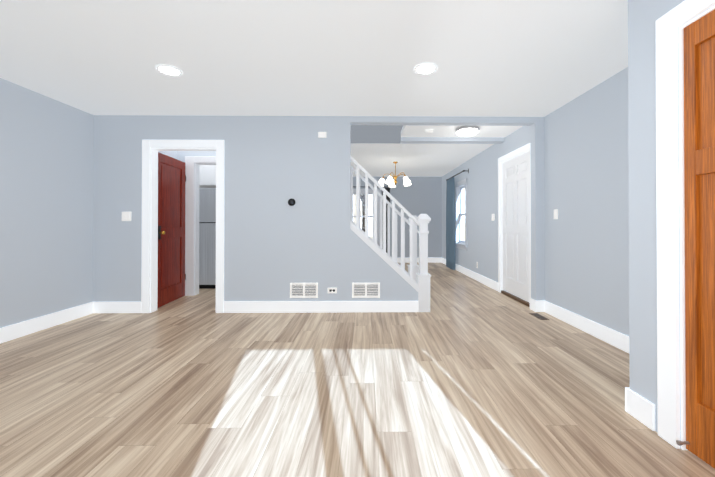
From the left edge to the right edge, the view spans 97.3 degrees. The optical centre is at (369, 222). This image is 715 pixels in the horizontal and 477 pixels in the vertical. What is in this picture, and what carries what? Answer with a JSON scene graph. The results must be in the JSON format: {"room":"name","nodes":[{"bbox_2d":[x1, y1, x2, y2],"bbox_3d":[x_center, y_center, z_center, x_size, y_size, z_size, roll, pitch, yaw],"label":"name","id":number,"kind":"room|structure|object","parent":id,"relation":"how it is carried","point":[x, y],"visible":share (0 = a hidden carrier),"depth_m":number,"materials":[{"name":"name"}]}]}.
{"room":"empty living room","nodes":[
{"label":"empty living room","id":0,"kind":"room"},
{"bbox_2d":[0,78,93,327],"bbox_3d":[-3.456,-0.104,3.185,0.120,2.440,8.820,0,0,-1],"label":"wall","id":1,"kind":"structure","parent":0,"point":[46,194],"depth_m":3.27,"materials":[{"name":"grey paint"}]},
{"bbox_2d":[0,302,91,343],"bbox_3d":[-3.368,1.035,1.379,0.016,0.140,4.980,0,0,-1],"label":"baseboard","id":2,"kind":"structure","parent":1,"relation":"attached to","point":[14,331],"depth_m":3.25,"materials":[{"name":"white wood"}]},
{"bbox_2d":[158,151,176,158],"bbox_3d":[-3.010,-0.098,4.410,0.120,2.440,0.820,0,0,-1],"label":"wall","id":3,"kind":"structure","parent":0,"point":[172,154],"depth_m":4.66,"materials":[{"name":"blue paint"}]},
{"bbox_2d":[177,125,400,253],"bbox_3d":[-1.405,-0.675,4.901,4.020,3.600,0.120,0,0,-1],"label":"wall","id":4,"kind":"structure","parent":0,"point":[375,130],"depth_m":4.86,"materials":[{"name":"grey paint"}]},
{"bbox_2d":[185,156,215,295],"bbox_3d":[-2.335,0.060,4.877,0.980,2.130,0.140,0,0,-1],"label":"door frame","id":5,"kind":"structure","parent":4,"relation":"attached to","point":[192,168],"depth_m":4.81,"materials":[{"name":"white paint"}]},
{"bbox_2d":[0,0,627,136],"bbox_3d":[-0.611,-1.372,1.833,6.100,0.080,6.040,0,0,-1],"label":"ceiling","id":6,"kind":"structure","parent":0,"point":[516,58],"depth_m":2.51,"materials":[{"name":"white paint"}]},
{"bbox_2d":[155,64,182,76],"bbox_3d":[-1.748,-1.322,2.746,0.210,0.010,0.210,0,0,-1],"label":"recessed light","id":7,"kind":"object","parent":6,"relation":"in","point":[168,70],"visible":1,"depth_m":2.74,"materials":[{"name":"white"}]},
{"bbox_2d":[413,62,437,74],"bbox_3d":[0.485,-1.322,2.717,0.210,0.010,0.210,0,0,-1],"label":"recessed light","id":8,"kind":"object","parent":6,"relation":"in","point":[427,68],"visible":0.98,"depth_m":2.70,"materials":[{"name":"white"}]},
{"bbox_2d":[424,129,432,133],"bbox_3d":[0.850,-1.297,4.499,0.128,0.040,0.128,0,0,-1],"label":"smoke detector","id":9,"kind":"object","parent":6,"relation":"attached to","point":[427,131],"visible":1,"depth_m":4.46,"materials":[{"name":"white plastic"}]},
{"bbox_2d":[455,126,479,136],"bbox_3d":[1.381,-1.268,4.425,0.326,0.098,0.326,0,0,-1],"label":"light","id":10,"kind":"object","parent":6,"relation":"attached to","point":[465,131],"visible":1,"depth_m":4.33,"materials":[{"name":"silver metal"}]},
{"bbox_2d":[93,115,544,301],"bbox_3d":[-0.605,-0.100,3.966,5.600,2.440,0.120,0,0,-1],"label":"wall","id":11,"kind":"structure","parent":0,"point":[276,244],"depth_m":3.90,"materials":[{"name":"grey paint"}]},
{"bbox_2d":[92,302,140,312],"bbox_3d":[-3.089,1.049,3.865,0.571,0.140,0.016,0,0,-1],"label":"baseboard","id":12,"kind":"structure","parent":11,"relation":"attached to","point":[97,307],"depth_m":3.86,"materials":[{"name":"white wood"}]},
{"bbox_2d":[122,212,130,220],"bbox_3d":[-2.996,-0.071,3.876,0.115,0.115,0.009,0,0,-1],"label":"light switch","id":13,"kind":"object","parent":11,"relation":"attached to","point":[126,216],"visible":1,"depth_m":3.87,"materials":[{"name":"white plastic"}]},
{"bbox_2d":[157,152,185,307],"bbox_3d":[-2.782,0.104,4.402,0.175,2.020,0.777,0,0,-5],"label":"door","id":14,"kind":"structure","parent":11,"relation":"in","point":[171,229],"depth_m":4.38,"materials":[{"name":"red wood"}]},
{"bbox_2d":[141,140,223,312],"bbox_3d":[-2.299,0.052,3.937,1.003,2.135,0.140,0,0,-1],"label":"door frame","id":15,"kind":"structure","parent":11,"relation":"attached to","point":[149,274],"depth_m":3.87,"materials":[{"name":"white wood"}]},
{"bbox_2d":[288,198,294,205],"bbox_3d":[-0.964,-0.246,3.889,0.092,0.092,0.029,0,0,-1],"label":"thermostat","id":16,"kind":"object","parent":11,"relation":"attached to","point":[291,201],"visible":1,"depth_m":3.88,"materials":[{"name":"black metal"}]},
{"bbox_2d":[290,283,317,297],"bbox_3d":[-0.810,0.844,3.892,0.344,0.185,0.014,0,0,-1],"label":"air vent","id":17,"kind":"object","parent":11,"relation":"in","point":[303,290],"visible":1,"depth_m":3.89,"materials":[{"name":"white plastic"}]},
{"bbox_2d":[224,301,418,312],"bbox_3d":[-0.592,1.050,3.892,2.405,0.140,0.016,0,0,-1],"label":"baseboard","id":18,"kind":"structure","parent":11,"relation":"attached to","point":[229,306],"depth_m":3.88,"materials":[{"name":"white wood"}]},
{"bbox_2d":[318,132,325,137],"bbox_3d":[-0.584,-1.086,3.909,0.100,0.070,0.006,0,0,-1],"label":"plate","id":19,"kind":"object","parent":11,"relation":"attached to","point":[321,134],"visible":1,"depth_m":3.91,"materials":[{"name":"white plastic"}]},
{"bbox_2d":[328,288,336,292],"bbox_3d":[-0.461,0.849,3.899,0.115,0.070,0.008,0,0,-1],"label":"outlet","id":20,"kind":"object","parent":11,"relation":"attached to","point":[332,290],"visible":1,"depth_m":3.90,"materials":[{"name":"white plastic"}]},
{"bbox_2d":[352,282,379,297],"bbox_3d":[-0.041,0.844,3.900,0.345,0.185,0.014,0,0,-1],"label":"air vent","id":21,"kind":"object","parent":11,"relation":"in","point":[365,290],"visible":1,"depth_m":3.90,"materials":[{"name":"white plastic"}]},
{"bbox_2d":[0,262,714,476],"bbox_3d":[-0.585,1.170,3.984,6.200,0.100,10.470,0,0,-1],"label":"floor","id":22,"kind":"structure","parent":0,"point":[466,376],"depth_m":2.00,"materials":[{"name":"brown wood"}]},
{"bbox_2d":[199,188,215,288],"bbox_3d":[-2.698,0.279,5.616,0.730,1.700,0.731,0,0,-1],"label":"refrigerator","id":23,"kind":"object","parent":22,"relation":"on","point":[207,238],"visible":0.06,"depth_m":5.30,"materials":[{"name":"silver metal"}]},
{"bbox_2d":[350,155,430,311],"bbox_3d":[-0.488,0.010,4.377,2.501,2.251,0.988,0,0,-1],"label":"balustrade","id":24,"kind":"object","parent":22,"relation":"on","point":[416,277],"visible":0.6,"depth_m":3.96,"materials":[{"name":"white paint"}]},
{"bbox_2d":[529,313,549,319],"bbox_3d":[2.008,1.116,3.718,0.100,0.004,0.260,0,0,-1],"label":"floor vent","id":25,"kind":"object","parent":22,"relation":"in","point":[538,316],"visible":1,"depth_m":3.71,"materials":[{"name":"brown metal"}]},
{"bbox_2d":[351,137,400,143],"bbox_3d":[0.075,-1.285,4.936,0.820,0.060,0.150,0,0,-1],"label":"beam","id":26,"kind":"structure","parent":0,"point":[395,140],"depth_m":4.86,"materials":[{"name":"grey paint"}]},
{"bbox_2d":[353,177,441,257],"bbox_3d":[-0.090,-0.071,8.992,4.300,2.440,0.120,0,0,-1],"label":"wall","id":27,"kind":"structure","parent":0,"point":[419,196],"depth_m":8.95,"materials":[{"name":"grey paint"}]},
{"bbox_2d":[353,189,380,244],"bbox_3d":[-0.209,-0.146,8.966,1.120,1.590,0.170,0,0,-1],"label":"dining room window","id":28,"kind":"structure","parent":27,"relation":"in","point":[362,191],"depth_m":8.92,"materials":[{"name":"white paint"}]},
{"bbox_2d":[397,258,439,261],"bbox_3d":[0.011,1.078,8.919,4.100,0.140,0.016,0,0,-1],"label":"baseboard","id":29,"kind":"structure","parent":27,"relation":"attached to","point":[398,259],"depth_m":8.93,"materials":[{"name":"white wood"}]},
{"bbox_3d":[-0.084,-0.992,8.892,1.410,0.022,0.091,0,0,-1],"label":"curtain rod","id":30,"kind":"object","parent":27,"relation":"attached to","visible":0},
{"bbox_2d":[382,188,389,251],"bbox_3d":[0.470,0.078,8.860,0.224,2.100,0.083,0,0,-1],"label":"drape","id":31,"kind":"object","parent":30,"relation":"hanging from","point":[387,197],"visible":0.19,"depth_m":8.89,"materials":[{"name":"grey fabric"}]},
{"bbox_2d":[351,143,493,176],"bbox_3d":[0.081,-1.342,7.111,4.600,0.080,4.260,0,0,-1],"label":"ceiling","id":32,"kind":"structure","parent":0,"point":[412,160],"depth_m":6.36,"materials":[{"name":"white paint"}]},
{"bbox_2d":[379,161,411,186],"bbox_3d":[0.551,-1.042,6.832,0.773,0.523,0.767,0,0,-1],"label":"chandelier","id":33,"kind":"object","parent":32,"relation":"hanging from","point":[391,181],"visible":0.98,"depth_m":6.78,"materials":[{"name":"brown"}]},
{"bbox_2d":[400,137,504,143],"bbox_3d":[1.295,-1.284,4.949,1.620,0.060,0.150,0,0,-1],"label":"beam","id":34,"kind":"structure","parent":0,"point":[452,140],"depth_m":4.88,"materials":[{"name":"grey paint"}]},
{"bbox_2d":[442,126,529,281],"bbox_3d":[2.147,-0.085,6.567,0.120,2.440,5.020,0,0,-1],"label":"wall","id":35,"kind":"structure","parent":0,"point":[481,176],"depth_m":5.82,"materials":[{"name":"grey paint"}]},
{"bbox_2d":[455,178,467,250],"bbox_3d":[2.116,-0.162,7.122,0.170,1.540,0.910,0,0,-1],"label":"window","id":36,"kind":"structure","parent":35,"relation":"in","point":[461,185],"depth_m":7.41,"materials":[{"name":"white paint"}]},
{"bbox_2d":[440,258,497,290],"bbox_3d":[2.074,1.067,7.007,0.016,0.140,3.805,0,0,-1],"label":"baseboard","id":37,"kind":"structure","parent":35,"relation":"attached to","point":[486,281],"depth_m":6.04,"materials":[{"name":"white wood"}]},
{"bbox_2d":[498,143,530,306],"bbox_3d":[2.159,0.046,4.572,0.140,2.155,1.028,0,0,-1],"label":"door frame","id":38,"kind":"structure","parent":35,"relation":"attached to","point":[519,151],"depth_m":5.00,"materials":[{"name":"white wood"}]},
{"bbox_2d":[502,151,529,302],"bbox_3d":[2.179,0.065,4.566,0.110,2.020,0.870,0,0,-1],"label":"door","id":39,"kind":"structure","parent":35,"relation":"in","point":[515,183],"depth_m":4.54,"materials":[{"name":"white paint"}]},
{"bbox_3d":[2.017,-1.071,7.281,0.125,0.100,1.440,0,0,-1],"label":"curtain rod","id":40,"kind":"object","parent":35,"relation":"attached to","visible":0},
{"bbox_2d":[446,177,455,269],"bbox_3d":[1.971,0.036,7.626,0.079,2.170,0.624,0,0,-1],"label":"panel","id":41,"kind":"object","parent":40,"relation":"hanging from","point":[450,231],"visible":1,"depth_m":7.54,"materials":[{"name":"blue fabric"}]},
{"bbox_2d":[544,67,628,335],"bbox_3d":[2.267,-0.106,2.950,0.120,2.440,2.215,0,0,-1],"label":"wall","id":42,"kind":"structure","parent":0,"point":[586,169],"depth_m":3.13,"materials":[{"name":"grey paint"}]},
{"bbox_2d":[554,209,557,218],"bbox_3d":[2.194,-0.092,3.702,0.009,0.115,0.070,0,0,-1],"label":"light switch","id":43,"kind":"object","parent":42,"relation":"attached to","point":[555,213],"visible":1,"depth_m":3.68,"materials":[{"name":"white plastic"}]},
{"bbox_2d":[540,300,628,352],"bbox_3d":[2.200,1.044,2.883,0.016,0.140,2.095,0,0,-1],"label":"baseboard","id":44,"kind":"structure","parent":42,"relation":"attached to","point":[619,340],"depth_m":3.14,"materials":[{"name":"white wood"}]},
{"bbox_2d":[628,0,713,448],"bbox_3d":[1.589,-0.120,0.393,0.120,2.440,2.885,0,0,-1],"label":"wall","id":45,"kind":"structure","parent":0,"point":[644,16],"depth_m":1.70,"materials":[{"name":"grey paint"}]},
{"bbox_2d":[625,387,654,417],"bbox_3d":[1.848,1.038,1.840,0.701,0.140,0.016,0,0,-1],"label":"baseboard","id":46,"kind":"structure","parent":45,"relation":"attached to","point":[638,407],"depth_m":1.76,"materials":[{"name":"white wood"}]},
{"bbox_2d":[656,0,714,449],"bbox_3d":[1.572,0.024,1.124,0.140,2.160,1.030,0,0,-1],"label":"door frame","id":47,"kind":"structure","parent":45,"relation":"attached to","point":[671,383],"depth_m":1.56,"materials":[{"name":"white wood"}]},
{"bbox_2d":[683,9,714,468],"bbox_3d":[1.552,0.072,1.124,0.040,2.040,0.800,0,0,-1],"label":"pine door","id":48,"kind":"structure","parent":45,"relation":"in","point":[699,120],"depth_m":1.46,"materials":[{"name":"brown wood"}]},
{"bbox_2d":[676,440,689,445],"bbox_3d":[1.501,1.056,1.503,0.050,0.022,0.021,0,0,-1],"label":"doorstop","id":49,"kind":"object","parent":48,"relation":"attached to","point":[679,443],"visible":0.96,"depth_m":1.50,"materials":[{"name":"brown metal"}]},
{"bbox_3d":[-2.077,-0.083,6.930,0.120,2.440,3.960,0,0,-1],"label":"wall","id":50,"kind":"structure","parent":0,"visible":0},
{"bbox_2d":[199,165,206,187],"bbox_3d":[-3.119,-0.930,5.690,0.489,0.600,0.588,0,0,-1],"label":"upper cabinet","id":51,"kind":"object","parent":50,"relation":"attached to","point":[201,185],"depth_m":5.40,"materials":[{"name":"white wood"}]},
{"bbox_2d":[203,165,215,187],"bbox_3d":[-2.719,-0.930,5.694,0.548,0.600,0.588,0,0,-1],"label":"upper cabinet","id":52,"kind":"object","parent":50,"relation":"attached to","point":[207,177],"depth_m":5.41,"materials":[{"name":"white wood"}]},
{"label":"outside","id":53,"kind":"structure","parent":0,"visible":0},
{"bbox_2d":[353,189,464,240],"bbox_3d":[0.915,-2.078,13.090,14.000,6.500,0.330,0,0,-1],"label":"window","id":54,"kind":"structure","parent":53,"point":[370,221],"depth_m":12.94,"materials":[{"name":"white"}]},
{"bbox_3d":[0.937,1.511,11.135,26.000,0.100,3.600,0,0,-1],"label":"ground","id":55,"kind":"structure","parent":0,"visible":0},
{"bbox_2d":[360,195,364,231],"bbox_3d":[-0.109,-1.239,11.144,1.184,5.202,0.288,0,0,-1],"label":"trunk","id":56,"kind":"object","parent":55,"relation":"on","point":[362,197],"depth_m":11.05,"materials":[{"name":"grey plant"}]}
]}

